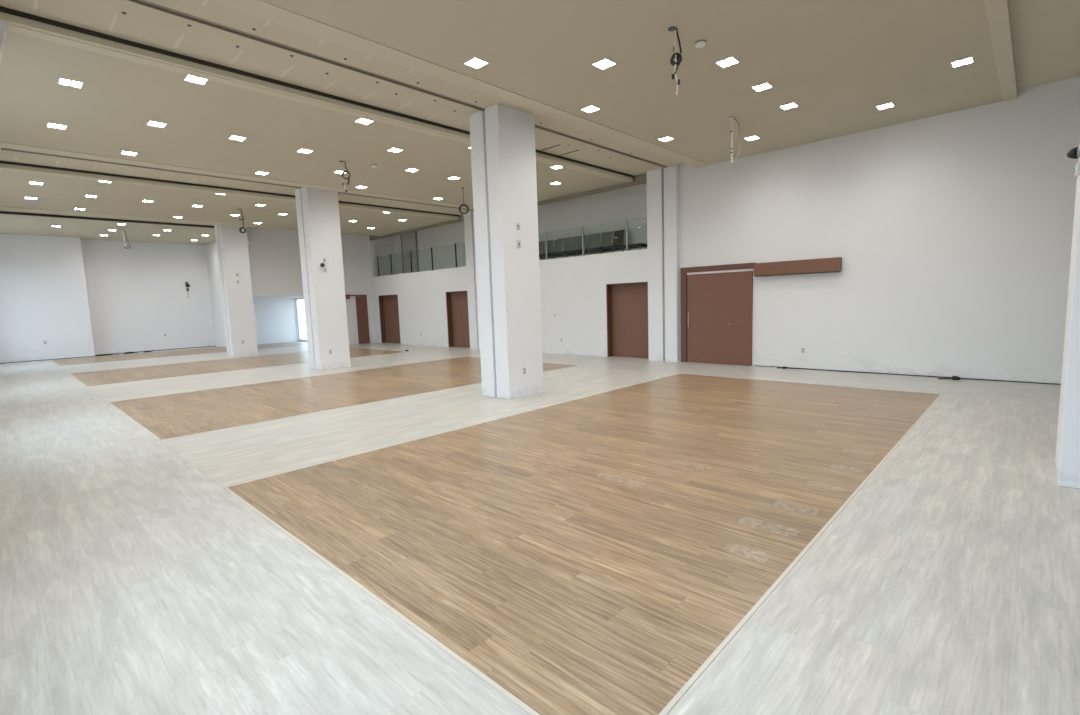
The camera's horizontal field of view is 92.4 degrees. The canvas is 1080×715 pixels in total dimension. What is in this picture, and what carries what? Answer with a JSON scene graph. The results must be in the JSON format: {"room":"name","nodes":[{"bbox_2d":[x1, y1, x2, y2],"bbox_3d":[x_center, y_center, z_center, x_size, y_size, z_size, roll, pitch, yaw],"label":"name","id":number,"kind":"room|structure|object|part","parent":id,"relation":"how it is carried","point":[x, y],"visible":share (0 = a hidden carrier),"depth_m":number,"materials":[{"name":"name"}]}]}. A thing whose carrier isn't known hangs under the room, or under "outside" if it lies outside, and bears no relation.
{"room":"empty event hall","nodes":[
{"label":"empty event hall","id":0,"kind":"room"},
{"bbox_2d":[0,19,6,64],"bbox_3d":[-5.658,-1.048,5.197,0.450,4.530,0.895,4,9,43],"label":"pier","id":1,"kind":"object","parent":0,"point":[3,23],"visible":1,"depth_m":5.11,"materials":[{"name":"white paint"}]},
{"bbox_2d":[0,234,215,362],"bbox_3d":[-17.631,-2.470,21.077,0.920,4.700,8.050,4,9,43],"label":"wall","id":2,"kind":"structure","parent":0,"point":[81,297],"depth_m":20.97,"materials":[{"name":"white paint"}]},
{"bbox_2d":[0,356,92,363],"bbox_3d":[-18.720,0.099,19.448,0.008,0.024,3.085,4,9,43],"label":"baseboard","id":3,"kind":"structure","parent":2,"relation":"attached to","point":[85,356],"depth_m":19.59,"materials":[{"name":"grey"}]},
{"bbox_2d":[98,346,211,354],"bbox_3d":[-16.605,-0.315,22.545,0.007,0.028,4.370,4,9,43],"label":"baseboard","id":4,"kind":"structure","parent":2,"relation":"attached to","point":[204,346],"depth_m":22.79,"materials":[{"name":"grey"}]},
{"bbox_2d":[206,242,225,346],"bbox_3d":[-13.553,-2.732,22.419,4.350,4.650,0.150,4,9,43],"label":"wall","id":5,"kind":"structure","parent":0,"point":[211,250],"depth_m":23.29,"materials":[{"name":"white paint"}]},
{"bbox_2d":[253,298,296,343],"bbox_3d":[-13.136,-1.714,24.569,0.200,2.130,3.300,4,9,43],"label":"wall","id":6,"kind":"structure","parent":0,"point":[275,322],"depth_m":24.86,"materials":[{"name":"white paint"}]},
{"bbox_2d":[51,342,302,365],"bbox_3d":[-14.231,-0.244,21.272,3.544,0.003,8.404,4,9,43],"label":"trim","id":7,"kind":"structure","parent":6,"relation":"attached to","point":[289,342],"depth_m":19.87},
{"bbox_2d":[253,296,303,298],"bbox_3d":[-11.382,-2.705,22.743,5.150,0.120,3.300,4,9,43],"label":"ceiling","id":8,"kind":"structure","parent":0,"point":[258,297],"depth_m":22.44,"materials":[{"name":"white paint"}]},
{"bbox_2d":[294,297,306,341],"bbox_3d":[-10.204,-1.741,23.909,4.950,2.130,0.200,4,9,43],"label":"wall","id":9,"kind":"structure","parent":0,"point":[303,297],"depth_m":25.57,"materials":[{"name":"white paint"}]},
{"bbox_2d":[296,298,306,340],"bbox_3d":[-10.537,-1.775,24.231,3.980,2.050,0.050,4,9,43],"label":"window","id":10,"kind":"structure","parent":9,"relation":"in","point":[299,298],"depth_m":25.53,"materials":[{"name":"white"}]},
{"bbox_2d":[246,227,374,344],"bbox_3d":[-9.243,-2.751,21.030,0.300,4.700,5.000,4,9,43],"label":"wall","id":11,"kind":"structure","parent":0,"point":[274,254],"depth_m":20.25,"materials":[{"name":"white paint"}]},
{"bbox_2d":[350,295,369,343],"bbox_3d":[-7.803,-1.645,22.363,0.058,2.105,0.810,4,9,43],"label":"door","id":12,"kind":"structure","parent":11,"relation":"in","point":[361,300],"depth_m":22.45,"materials":[{"name":"brown laminate"}]},
{"bbox_2d":[375,183,646,275],"bbox_3d":[-1.594,-4.170,18.290,15.300,2.800,1.300,4,9,43],"label":"wall","id":13,"kind":"structure","parent":0,"point":[608,211],"depth_m":16.64,"materials":[{"name":"grey paint"}]},
{"bbox_2d":[400,231,418,272],"bbox_3d":[-5.745,-4.456,22.818,1.230,2.260,0.075,4,9,43],"label":"door","id":14,"kind":"structure","parent":13,"relation":"in","point":[408,240],"depth_m":22.80,"materials":[{"name":"grey paint"}]},
{"bbox_2d":[0,341,1079,714],"bbox_3d":[-4.720,0.409,12.397,31.850,0.001,12.800,4,9,43],"label":"floor","id":15,"kind":"structure","parent":0,"point":[589,555],"depth_m":3.48,"materials":[{"name":"brown wood"}]},
{"bbox_2d":[214,224,257,355],"bbox_3d":[-10.928,-2.405,18.642,0.700,4.649,0.820,4,9,43],"label":"concrete pillar","id":16,"kind":"structure","parent":15,"relation":"on","point":[231,244],"depth_m":18.39,"materials":[{"name":"white paint"}]},
{"bbox_2d":[69,347,404,385],"bbox_3d":[-8.947,0.128,16.250,4.104,0.003,8.404,4,9,43],"label":"trim","id":17,"kind":"structure","parent":15,"relation":"on","point":[349,347],"depth_m":14.91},
{"bbox_2d":[295,187,350,369],"bbox_3d":[-5.738,-2.040,13.709,0.700,4.649,0.820,4,9,43],"label":"concrete pillar","id":18,"kind":"structure","parent":15,"relation":"on","point":[318,218],"depth_m":13.44,"materials":[{"name":"white paint"}]},
{"bbox_2d":[108,356,578,439],"bbox_3d":[-3.510,0.511,11.083,4.364,0.003,8.404,4,9,43],"label":"trim","id":19,"kind":"structure","parent":15,"relation":"on","point":[467,356],"depth_m":8.62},
{"bbox_2d":[469,103,543,399],"bbox_3d":[-0.548,-1.675,8.776,0.700,4.649,0.820,4,9,43],"label":"concrete pillar","id":20,"kind":"structure","parent":15,"relation":"on","point":[502,138],"depth_m":8.49,"materials":[{"name":"white paint"}]},
{"bbox_2d":[517,240,520,247],"bbox_3d":[-0.343,-1.854,8.456,0.018,0.120,0.080,4,9,43],"label":"wall switch","id":21,"kind":"object","parent":20,"relation":"attached to","point":[518,241],"visible":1,"depth_m":8.45,"materials":[{"name":"grey plastic"}]},
{"bbox_2d":[224,373,941,714],"bbox_3d":[1.575,0.869,6.249,4.334,0.003,8.404,4,9,43],"label":"trim","id":22,"kind":"structure","parent":15,"relation":"on","point":[683,690],"depth_m":2.82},
{"bbox_2d":[777,366,1046,383],"bbox_3d":[6.603,0.301,9.664,4.107,0.045,0.127,4,8,41],"label":"cable","id":23,"kind":"object","parent":15,"relation":"on","point":[783,367],"visible":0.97,"depth_m":9.49,"materials":[{"name":"black rubber"}]},
{"bbox_2d":[938,376,959,379],"bbox_3d":[7.081,0.349,8.962,0.313,0.070,0.113,1,7,26],"label":"knot","id":24,"kind":"object","parent":15,"relation":"on","point":[952,377],"visible":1,"depth_m":8.91,"materials":[{"name":"black rubber"}]},
{"bbox_2d":[1055,144,1079,488],"bbox_3d":[4.577,-1.314,3.905,0.720,4.649,0.820,4,9,43],"label":"concrete pillar","id":25,"kind":"structure","parent":15,"relation":"on","point":[1067,458],"depth_m":4.03,"materials":[{"name":"white paint"}]},
{"bbox_2d":[1066,147,1079,158],"bbox_3d":[4.328,-1.655,4.198,0.080,0.089,0.091,4,9,43],"label":"security camera","id":26,"kind":"object","parent":25,"relation":"attached to","point":[1074,153],"visible":1,"depth_m":4.18,"materials":[{"name":"grey plastic"}]},
{"bbox_2d":[1074,163,1079,176],"bbox_3d":[4.334,-1.513,4.180,0.032,0.100,0.060,4,9,43],"label":"wall switch","id":27,"kind":"object","parent":25,"relation":"attached to","point":[1077,166],"visible":1,"depth_m":4.16,"materials":[{"name":"grey plastic"}]},
{"bbox_2d":[0,0,1079,244],"bbox_3d":[-4.328,-4.502,12.227,32.150,0.732,14.100,4,9,43],"label":"ceiling","id":28,"kind":"structure","parent":0,"point":[837,60],"depth_m":7.21,"materials":[{"name":"beige paint"}]},
{"bbox_2d":[29,181,43,184],"bbox_3d":[-11.026,-3.815,11.328,0.232,0.008,0.232,4,9,43],"label":"recessed light","id":29,"kind":"object","parent":28,"relation":"in","point":[30,182],"visible":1,"depth_m":11.34,"materials":[{"name":"white plastic"}]},
{"bbox_2d":[46,122,67,129],"bbox_3d":[-7.451,-3.569,7.986,0.232,0.008,0.232,4,9,43],"label":"recessed light","id":30,"kind":"object","parent":28,"relation":"in","point":[52,125],"visible":1,"depth_m":7.99,"materials":[{"name":"white plastic"}]},
{"bbox_2d":[58,77,83,88],"bbox_3d":[-5.916,-3.461,6.527,0.232,0.008,0.232,4,9,43],"label":"recessed light","id":31,"kind":"object","parent":28,"relation":"in","point":[63,81],"visible":1,"depth_m":6.52,"materials":[{"name":"white plastic"}]},
{"bbox_2d":[0,211,213,227],"bbox_3d":[-13.818,-4.366,16.308,0.070,0.090,6.250,4,9,43],"label":"ceiling track","id":32,"kind":"object","parent":28,"relation":"attached to","point":[1,212],"visible":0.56,"depth_m":16.28,"materials":[{"name":"brown metal"}]},
{"bbox_2d":[119,229,130,250],"bbox_3d":[-14.813,-4.197,18.460,0.311,0.755,0.219,-5,7,-22],"label":"hanging cable","id":33,"kind":"object","parent":28,"relation":"hanging from","point":[125,247],"visible":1,"depth_m":18.45,"materials":[{"name":"grey plastic"}]},
{"bbox_2d":[120,151,137,155],"bbox_3d":[-7.501,-3.728,9.447,0.232,0.008,0.232,4,9,43],"label":"recessed light","id":34,"kind":"object","parent":28,"relation":"in","point":[121,152],"visible":1,"depth_m":9.45,"materials":[{"name":"white plastic"}]},
{"bbox_2d":[146,120,166,127],"bbox_3d":[-5.954,-3.627,8.045,0.232,0.008,0.232,4,9,43],"label":"recessed light","id":35,"kind":"object","parent":28,"relation":"in","point":[152,123],"visible":1,"depth_m":8.05,"materials":[{"name":"white plastic"}]},
{"bbox_2d":[183,75,207,84],"bbox_3d":[-4.348,-3.517,6.546,0.232,0.008,0.232,4,9,43],"label":"recessed light","id":36,"kind":"object","parent":28,"relation":"in","point":[189,78],"visible":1,"depth_m":6.56,"materials":[{"name":"white plastic"}]},
{"bbox_2d":[0,161,458,218],"bbox_3d":[-6.974,-4.288,13.725,0.100,0.144,11.960,4,9,43],"label":"ceiling track","id":37,"kind":"object","parent":28,"relation":"attached to","point":[3,164],"visible":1,"depth_m":12.13,"materials":[{"name":"brown metal"}]},
{"bbox_2d":[228,135,246,140],"bbox_3d":[-5.160,-3.740,8.828,0.232,0.008,0.232,4,9,43],"label":"recessed light","id":38,"kind":"object","parent":28,"relation":"in","point":[233,137],"visible":1,"depth_m":8.83,"materials":[{"name":"white plastic"}]},
{"bbox_2d":[1,148,473,210],"bbox_3d":[-5.980,-4.319,13.184,0.090,0.032,11.160,4,9,43],"label":"ceiling track","id":39,"kind":"object","parent":28,"relation":"attached to","point":[1,148],"depth_m":11.33,"materials":[{"name":"brown metal"}]},
{"bbox_2d":[238,209,248,242],"bbox_3d":[-8.626,-3.815,15.053,0.248,0.986,0.090,-3,6,-6],"label":"cable","id":40,"kind":"object","parent":28,"relation":"hanging from","point":[241,228],"visible":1,"depth_m":15.04,"materials":[{"name":"grey plastic"}]},
{"bbox_2d":[254,171,268,174],"bbox_3d":[-5.981,-3.965,11.131,0.232,0.008,0.232,4,9,43],"label":"recessed light","id":41,"kind":"object","parent":28,"relation":"in","point":[257,172],"visible":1,"depth_m":11.14,"materials":[{"name":"white plastic"}]},
{"bbox_2d":[296,148,312,153],"bbox_3d":[-4.397,-3.859,9.681,0.232,0.008,0.232,4,9,43],"label":"recessed light","id":42,"kind":"object","parent":28,"relation":"in","point":[301,150],"visible":1,"depth_m":9.69,"materials":[{"name":"white plastic"}]},
{"bbox_2d":[0,6,632,180],"bbox_3d":[-1.804,-3.921,8.784,0.100,0.144,11.920,4,9,43],"label":"ceiling track","id":43,"kind":"object","parent":28,"relation":"attached to","point":[14,17],"visible":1,"depth_m":6.52,"materials":[{"name":"brown metal"}]},
{"bbox_2d":[339,161,349,191],"bbox_3d":[-3.944,-3.662,10.496,0.195,0.610,0.091,-4,7,-16],"label":"hanging cable","id":44,"kind":"object","parent":28,"relation":"hanging from","point":[343,172],"visible":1,"depth_m":10.47,"materials":[{"name":"grey plastic"}]},
{"bbox_2d":[354,118,373,124],"bbox_3d":[-2.792,-3.754,8.223,0.232,0.008,0.232,4,9,43],"label":"recessed light","id":45,"kind":"object","parent":28,"relation":"in","point":[360,120],"visible":1,"depth_m":8.23,"materials":[{"name":"white plastic"}]},
{"bbox_2d":[386,148,402,152],"bbox_3d":[-2.746,-3.930,9.813,0.232,0.008,0.232,4,9,43],"label":"recessed light","id":46,"kind":"object","parent":28,"relation":"in","point":[396,150],"visible":1,"depth_m":9.82,"materials":[{"name":"white plastic"}]},
{"bbox_2d":[127,0,667,167],"bbox_3d":[-0.833,-3.957,8.292,0.090,0.032,11.160,4,9,43],"label":"ceiling track","id":47,"kind":"object","parent":28,"relation":"attached to","point":[141,2],"visible":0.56,"depth_m":6.42,"materials":[{"name":"brown"}]},
{"bbox_2d":[404,168,417,171],"bbox_3d":[-2.797,-4.092,11.303,0.232,0.008,0.232,4,9,43],"label":"recessed light","id":48,"kind":"object","parent":28,"relation":"in","point":[409,169],"visible":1,"depth_m":11.30,"materials":[{"name":"white plastic"}]},
{"bbox_2d":[447,176,459,179],"bbox_3d":[-2.020,-4.212,12.156,0.232,0.008,0.232,4,9,43],"label":"recessed light","id":49,"kind":"object","parent":28,"relation":"in","point":[452,177],"visible":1,"depth_m":12.17,"materials":[{"name":"white plastic"}]},
{"bbox_2d":[459,188,468,217],"bbox_3d":[-1.964,-3.969,13.280,0.256,0.743,0.090,-2,6,-4],"label":"hanging cable","id":50,"kind":"object","parent":28,"relation":"hanging from","point":[460,206],"visible":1,"depth_m":13.29,"materials":[{"name":"grey plastic"}]},
{"bbox_2d":[463,57,488,68],"bbox_3d":[-0.784,-3.618,6.363,0.232,0.008,0.232,4,9,43],"label":"recessed light","id":51,"kind":"object","parent":28,"relation":"in","point":[474,62],"visible":1,"depth_m":6.36,"materials":[{"name":"white plastic"}]},
{"bbox_2d":[580,105,599,112],"bbox_3d":[0.782,-3.855,8.038,0.232,0.008,0.232,4,9,43],"label":"recessed light","id":52,"kind":"object","parent":28,"relation":"in","point":[591,108],"visible":1,"depth_m":8.04,"materials":[{"name":"white plastic"}]},
{"bbox_2d":[591,58,616,69],"bbox_3d":[0.806,-3.688,6.505,0.232,0.008,0.232,4,9,43],"label":"recessed light","id":53,"kind":"object","parent":28,"relation":"in","point":[605,63],"visible":1,"depth_m":6.50,"materials":[{"name":"white plastic"}]},
{"bbox_2d":[657,136,673,141],"bbox_3d":[2.360,-4.091,9.695,0.232,0.008,0.232,4,9,43],"label":"recessed light","id":54,"kind":"object","parent":28,"relation":"in","point":[664,139],"visible":1,"depth_m":9.70,"materials":[{"name":"white plastic"}]},
{"bbox_2d":[668,26,681,94],"bbox_3d":[1.495,-3.281,5.762,0.154,0.702,0.112,-4,7,-17],"label":"hanging cable","id":55,"kind":"object","parent":28,"relation":"hanging from","point":[678,56],"visible":1,"depth_m":5.73,"materials":[{"name":"grey plastic"}]},
{"bbox_3d":[1.455,-3.620,5.705,0.089,0.012,0.090,4,9,43],"label":"ceiling plate","id":56,"kind":"part","parent":55,"relation":"part of","materials":[{"name":"grey plastic"}]},
{"bbox_3d":[1.511,-3.280,5.742,0.042,0.702,0.012,-2,6,0],"label":"white cord","id":57,"kind":"part","parent":55,"relation":"part of","materials":[{"name":"white plastic"}]},
{"bbox_3d":[1.534,-3.499,5.718,0.070,0.263,0.020,-2,6,0],"label":"black cord","id":58,"kind":"part","parent":55,"relation":"part of","materials":[{"name":"black rubber"}]},
{"bbox_2d":[694,40,706,47],"bbox_3d":[1.872,-3.652,6.045,0.140,0.051,0.140,4,9,43],"label":"smoke detector","id":59,"kind":"object","parent":28,"relation":"attached to","point":[699,43],"visible":1,"depth_m":6.01,"materials":[{"name":"grey plastic"}]},
{"bbox_2d":[715,56,739,67],"bbox_3d":[2.381,-3.749,6.573,0.232,0.008,0.232,4,9,43],"label":"recessed light","id":60,"kind":"object","parent":28,"relation":"in","point":[731,60],"visible":1,"depth_m":6.57,"materials":[{"name":"white plastic"}]},
{"bbox_2d":[728,116,739,162],"bbox_3d":[3.248,-3.638,8.656,0.190,0.741,0.099,0,7,17],"label":"hanging cable","id":61,"kind":"object","parent":28,"relation":"hanging from","point":[730,118],"visible":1,"depth_m":8.65,"materials":[{"name":"grey plastic"}]},
{"bbox_3d":[3.210,-3.639,8.669,0.042,0.741,0.033,-2,6,1],"label":"white cord","id":62,"kind":"part","parent":61,"relation":"part of","materials":[{"name":"grey plastic"}]},
{"bbox_2d":[743,135,759,140],"bbox_3d":[4.025,-4.162,9.828,0.232,0.008,0.232,4,9,43],"label":"recessed light","id":63,"kind":"object","parent":28,"relation":"in","point":[755,136],"visible":1,"depth_m":9.83,"materials":[{"name":"white plastic"}]},
{"bbox_2d":[751,82,772,91],"bbox_3d":[3.180,-3.867,7.405,0.232,0.008,0.232,4,9,43],"label":"recessed light","id":64,"kind":"object","parent":28,"relation":"in","point":[764,86],"visible":1,"depth_m":7.41,"materials":[{"name":"white plastic"}]},
{"bbox_2d":[779,102,798,109],"bbox_3d":[3.945,-3.981,8.202,0.232,0.008,0.232,4,9,43],"label":"recessed light","id":65,"kind":"object","parent":28,"relation":"in","point":[790,105],"visible":1,"depth_m":8.20,"materials":[{"name":"white plastic"}]},
{"bbox_2d":[875,102,894,109],"bbox_3d":[5.567,-4.052,8.348,0.232,0.008,0.232,4,9,43],"label":"recessed light","id":66,"kind":"object","parent":28,"relation":"in","point":[888,105],"visible":1,"depth_m":8.35,"materials":[{"name":"white plastic"}]},
{"bbox_2d":[950,56,974,67],"bbox_3d":[5.556,-3.882,6.808,0.232,0.008,0.232,4,9,43],"label":"recessed light","id":67,"kind":"object","parent":28,"relation":"in","point":[968,60],"visible":1,"depth_m":6.81,"materials":[{"name":"white plastic"}]},
{"bbox_2d":[368,76,1079,383],"bbox_3d":[1.686,-2.381,14.279,25.450,4.700,0.300,4,9,43],"label":"wall","id":68,"kind":"structure","parent":0,"point":[952,232],"depth_m":9.58,"materials":[{"name":"white paint"}]},
{"bbox_2d":[379,294,400,342],"bbox_3d":[-6.282,-1.630,22.048,1.562,2.051,0.288,4,9,43],"label":"door","id":69,"kind":"structure","parent":68,"relation":"in","point":[388,304],"depth_m":22.29,"materials":[{"name":"brown laminate"}]},
{"bbox_2d":[377,243,456,275],"bbox_3d":[-4.878,-3.785,20.342,6.510,0.870,0.100,4,9,43],"label":"glass railing","id":70,"kind":"object","parent":68,"relation":"on","point":[455,243],"visible":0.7,"depth_m":20.54,"materials":[{"name":"grey metal"}]},
{"bbox_3d":[-4.082,-3.729,19.585,0.100,0.870,0.100,4,9,43],"label":"post","id":71,"kind":"part","parent":70,"relation":"part of","materials":[{"name":"grey metal"}]},
{"bbox_3d":[-3.018,-3.654,18.574,0.100,0.870,0.100,4,9,43],"label":"post","id":72,"kind":"part","parent":70,"relation":"part of","materials":[{"name":"grey metal"}]},
{"bbox_2d":[446,291,469,346],"bbox_3d":[-2.861,-1.382,18.798,1.292,2.036,0.288,4,9,43],"label":"door","id":73,"kind":"structure","parent":68,"relation":"in","point":[456,301],"depth_m":18.99,"materials":[{"name":"brown laminate"}]},
{"bbox_2d":[464,211,478,348],"bbox_3d":[-2.323,-2.604,17.791,0.410,4.648,0.160,4,9,43],"label":"pilaster","id":74,"kind":"object","parent":68,"relation":"attached to","point":[468,220],"visible":0.71,"depth_m":17.72,"materials":[{"name":"white paint"}]},
{"bbox_2d":[472,211,479,349],"bbox_3d":[-2.011,-2.583,17.495,0.330,4.648,0.160,4,9,43],"label":"pilaster","id":75,"kind":"object","parent":68,"relation":"attached to","point":[472,211],"visible":0.14,"depth_m":17.52,"materials":[{"name":"white paint"}]},
{"bbox_2d":[541,219,627,259],"bbox_3d":[0.605,-3.320,15.143,6.030,0.830,0.100,4,9,43],"label":"glass railing","id":76,"kind":"object","parent":68,"relation":"on","point":[626,219],"visible":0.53,"depth_m":14.54,"materials":[{"name":"silver metal"}]},
{"bbox_3d":[0.192,-3.349,15.535,0.100,0.830,0.100,4,9,43],"label":"post","id":77,"kind":"part","parent":76,"relation":"part of","materials":[{"name":"silver metal"}]},
{"bbox_3d":[1.213,-3.277,14.565,0.100,0.830,0.100,4,9,43],"label":"post","id":78,"kind":"part","parent":76,"relation":"part of","materials":[{"name":"silver metal"}]},
{"bbox_3d":[2.277,-3.202,13.553,0.100,0.830,0.100,4,9,43],"label":"post","id":79,"kind":"part","parent":76,"relation":"part of","materials":[{"name":"silver metal"}]},
{"bbox_2d":[606,282,648,357],"bbox_3d":[2.417,-0.986,13.785,1.352,1.986,0.288,4,9,43],"label":"door","id":80,"kind":"structure","parent":68,"relation":"in","point":[627,303],"depth_m":13.89,"materials":[{"name":"brown laminate"}]},
{"bbox_2d":[647,168,664,360],"bbox_3d":[2.889,-2.238,12.838,0.410,4.648,0.160,4,9,43],"label":"pilaster","id":81,"kind":"object","parent":68,"relation":"attached to","point":[655,178],"visible":0.86,"depth_m":12.76,"materials":[{"name":"white paint"}]},
{"bbox_2d":[664,165,679,361],"bbox_3d":[3.201,-2.216,12.542,0.330,4.648,0.160,4,9,43],"label":"pilaster","id":82,"kind":"object","parent":68,"relation":"attached to","point":[671,173],"visible":1,"depth_m":12.46,"materials":[{"name":"white paint"}]},
{"bbox_2d":[680,262,754,365],"bbox_3d":[4.054,-0.978,11.929,1.765,2.265,0.137,4,9,43],"label":"door","id":83,"kind":"structure","parent":68,"relation":"in","point":[717,307],"depth_m":11.90,"materials":[{"name":"brown laminate"}]},
{"bbox_2d":[754,257,841,276],"bbox_3d":[5.251,-1.848,10.632,1.655,0.285,0.150,4,9,43],"label":"box","id":84,"kind":"object","parent":68,"relation":"attached to","point":[822,265],"visible":1,"depth_m":10.52,"materials":[{"name":"brown laminate"}]},
{"bbox_3d":[5.247,-1.718,10.640,1.620,0.025,0.050,4,9,43],"label":"rail","id":85,"kind":"part","parent":84,"relation":"part of","materials":[{"name":"brown"}]},
{"bbox_2d":[755,365,1060,384],"bbox_3d":[7.817,0.394,8.574,8.440,0.016,0.007,4,9,43],"label":"baseboard","id":86,"kind":"structure","parent":68,"relation":"attached to","point":[755,365],"depth_m":10.13,"materials":[{"name":"grey"}]},
{"bbox_3d":[-1.601,-2.892,18.340,14.650,0.150,1.100,4,9,43],"label":"floor","id":87,"kind":"structure","parent":0,"visible":0},
{"bbox_2d":[539,241,542,258],"bbox_3d":[-0.224,-3.329,16.956,0.571,0.932,0.424,-8,8,-42],"label":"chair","id":88,"kind":"object","parent":87,"relation":"on","point":[540,242],"visible":0.14,"depth_m":16.96,"materials":[{"name":"grey"}]},
{"bbox_2d":[539,240,552,259],"bbox_3d":[0.119,-3.308,16.655,0.424,0.932,0.571,3,8,39],"label":"chair","id":89,"kind":"object","parent":87,"relation":"on","point":[549,242],"visible":0.48,"depth_m":16.74,"materials":[{"name":"grey"}]},
{"bbox_3d":[0.256,-3.576,16.806,0.400,0.440,0.111,3,8,39],"label":"backrest","id":90,"kind":"part","parent":89,"relation":"part of","materials":[{"name":"grey fabric"}]},
{"bbox_2d":[544,238,563,258],"bbox_3d":[0.440,-3.282,16.321,0.571,0.932,0.424,-7,8,-40],"label":"chair","id":91,"kind":"object","parent":87,"relation":"on","point":[558,243],"visible":0.66,"depth_m":16.36,"materials":[{"name":"grey"}]},
{"bbox_3d":[0.408,-3.234,16.297,0.440,0.100,0.400,-7,8,-40],"label":"seat","id":92,"kind":"part","parent":91,"relation":"part of","materials":[{"name":"grey fabric"}]},
{"bbox_3d":[0.606,-3.549,16.443,0.111,0.440,0.400,-7,8,-40],"label":"backrest","id":93,"kind":"part","parent":91,"relation":"part of","materials":[{"name":"grey fabric"}]},
{"bbox_2d":[555,237,574,257],"bbox_3d":[0.770,-3.259,16.004,0.424,0.932,0.571,4,9,44],"label":"chair","id":94,"kind":"object","parent":87,"relation":"on","point":[569,243],"visible":0.68,"depth_m":16.06,"materials":[{"name":"grey"}]},
{"bbox_3d":[0.741,-3.210,15.978,0.400,0.100,0.440,4,9,44],"label":"seat","id":95,"kind":"part","parent":94,"relation":"part of","materials":[{"name":"grey fabric"}]},
{"bbox_3d":[0.923,-3.526,16.140,0.400,0.440,0.111,4,9,44],"label":"backrest","id":96,"kind":"part","parent":94,"relation":"part of","materials":[{"name":"grey fabric"}]},
{"bbox_2d":[566,235,586,256],"bbox_3d":[1.104,-3.235,15.689,0.424,0.932,0.571,4,9,43],"label":"chair","id":97,"kind":"object","parent":87,"relation":"on","point":[578,239],"visible":0.68,"depth_m":15.78,"materials":[{"name":"grey"}]},
{"bbox_3d":[1.075,-3.187,15.662,0.400,0.100,0.440,4,9,43],"label":"seat","id":98,"kind":"part","parent":97,"relation":"part of","materials":[{"name":"grey fabric"}]},
{"bbox_3d":[1.254,-3.503,15.828,0.400,0.440,0.111,4,9,43],"label":"backrest","id":99,"kind":"part","parent":97,"relation":"part of","materials":[{"name":"grey fabric"}]},
{"bbox_2d":[578,233,599,255],"bbox_3d":[1.457,-3.215,15.392,0.571,0.932,0.424,-8,9,-44],"label":"chair","id":100,"kind":"object","parent":87,"relation":"on","point":[593,239],"visible":0.65,"depth_m":15.44,"materials":[{"name":"grey"}]},
{"bbox_3d":[1.427,-3.166,15.367,0.440,0.100,0.400,-8,9,-44],"label":"seat","id":101,"kind":"part","parent":100,"relation":"part of","materials":[{"name":"grey fabric"}]},
{"bbox_3d":[1.613,-3.482,15.526,0.111,0.440,0.400,-8,9,-44],"label":"backrest","id":102,"kind":"part","parent":100,"relation":"part of","materials":[{"name":"grey fabric"}]},
{"bbox_2d":[591,231,612,253],"bbox_3d":[1.796,-3.192,15.080,0.571,0.932,0.424,-7,8,-40],"label":"chair","id":103,"kind":"object","parent":87,"relation":"on","point":[606,238],"visible":0.69,"depth_m":15.12,"materials":[{"name":"grey fabric"}]},
{"bbox_3d":[1.764,-3.144,15.056,0.440,0.100,0.400,-7,8,-40],"label":"seat","id":104,"kind":"part","parent":103,"relation":"part of","materials":[{"name":"grey fabric"}]},
{"bbox_3d":[1.963,-3.458,15.201,0.111,0.440,0.400,-7,8,-40],"label":"backrest","id":105,"kind":"part","parent":103,"relation":"part of","materials":[{"name":"grey fabric"}]},
{"bbox_2d":[603,230,625,252],"bbox_3d":[2.115,-3.166,14.749,0.571,0.932,0.424,-7,8,-41],"label":"chair","id":106,"kind":"object","parent":87,"relation":"on","point":[618,236],"visible":0.74,"depth_m":14.77,"materials":[{"name":"grey fabric"}]},
{"bbox_3d":[2.084,-3.118,14.725,0.440,0.100,0.400,-7,8,-41],"label":"seat","id":107,"kind":"part","parent":106,"relation":"part of","materials":[{"name":"grey fabric"}]},
{"bbox_3d":[2.279,-3.433,14.874,0.111,0.440,0.400,-7,8,-41],"label":"backrest","id":108,"kind":"part","parent":106,"relation":"part of","materials":[{"name":"brown fabric"}]},
{"bbox_2d":[621,243,646,250],"bbox_3d":[2.607,-2.880,14.230,0.640,0.441,0.400,4,9,43],"label":"bench","id":109,"kind":"object","parent":87,"relation":"on","point":[638,245],"visible":0.59,"depth_m":14.05,"materials":[{"name":"grey fabric"}]}
]}

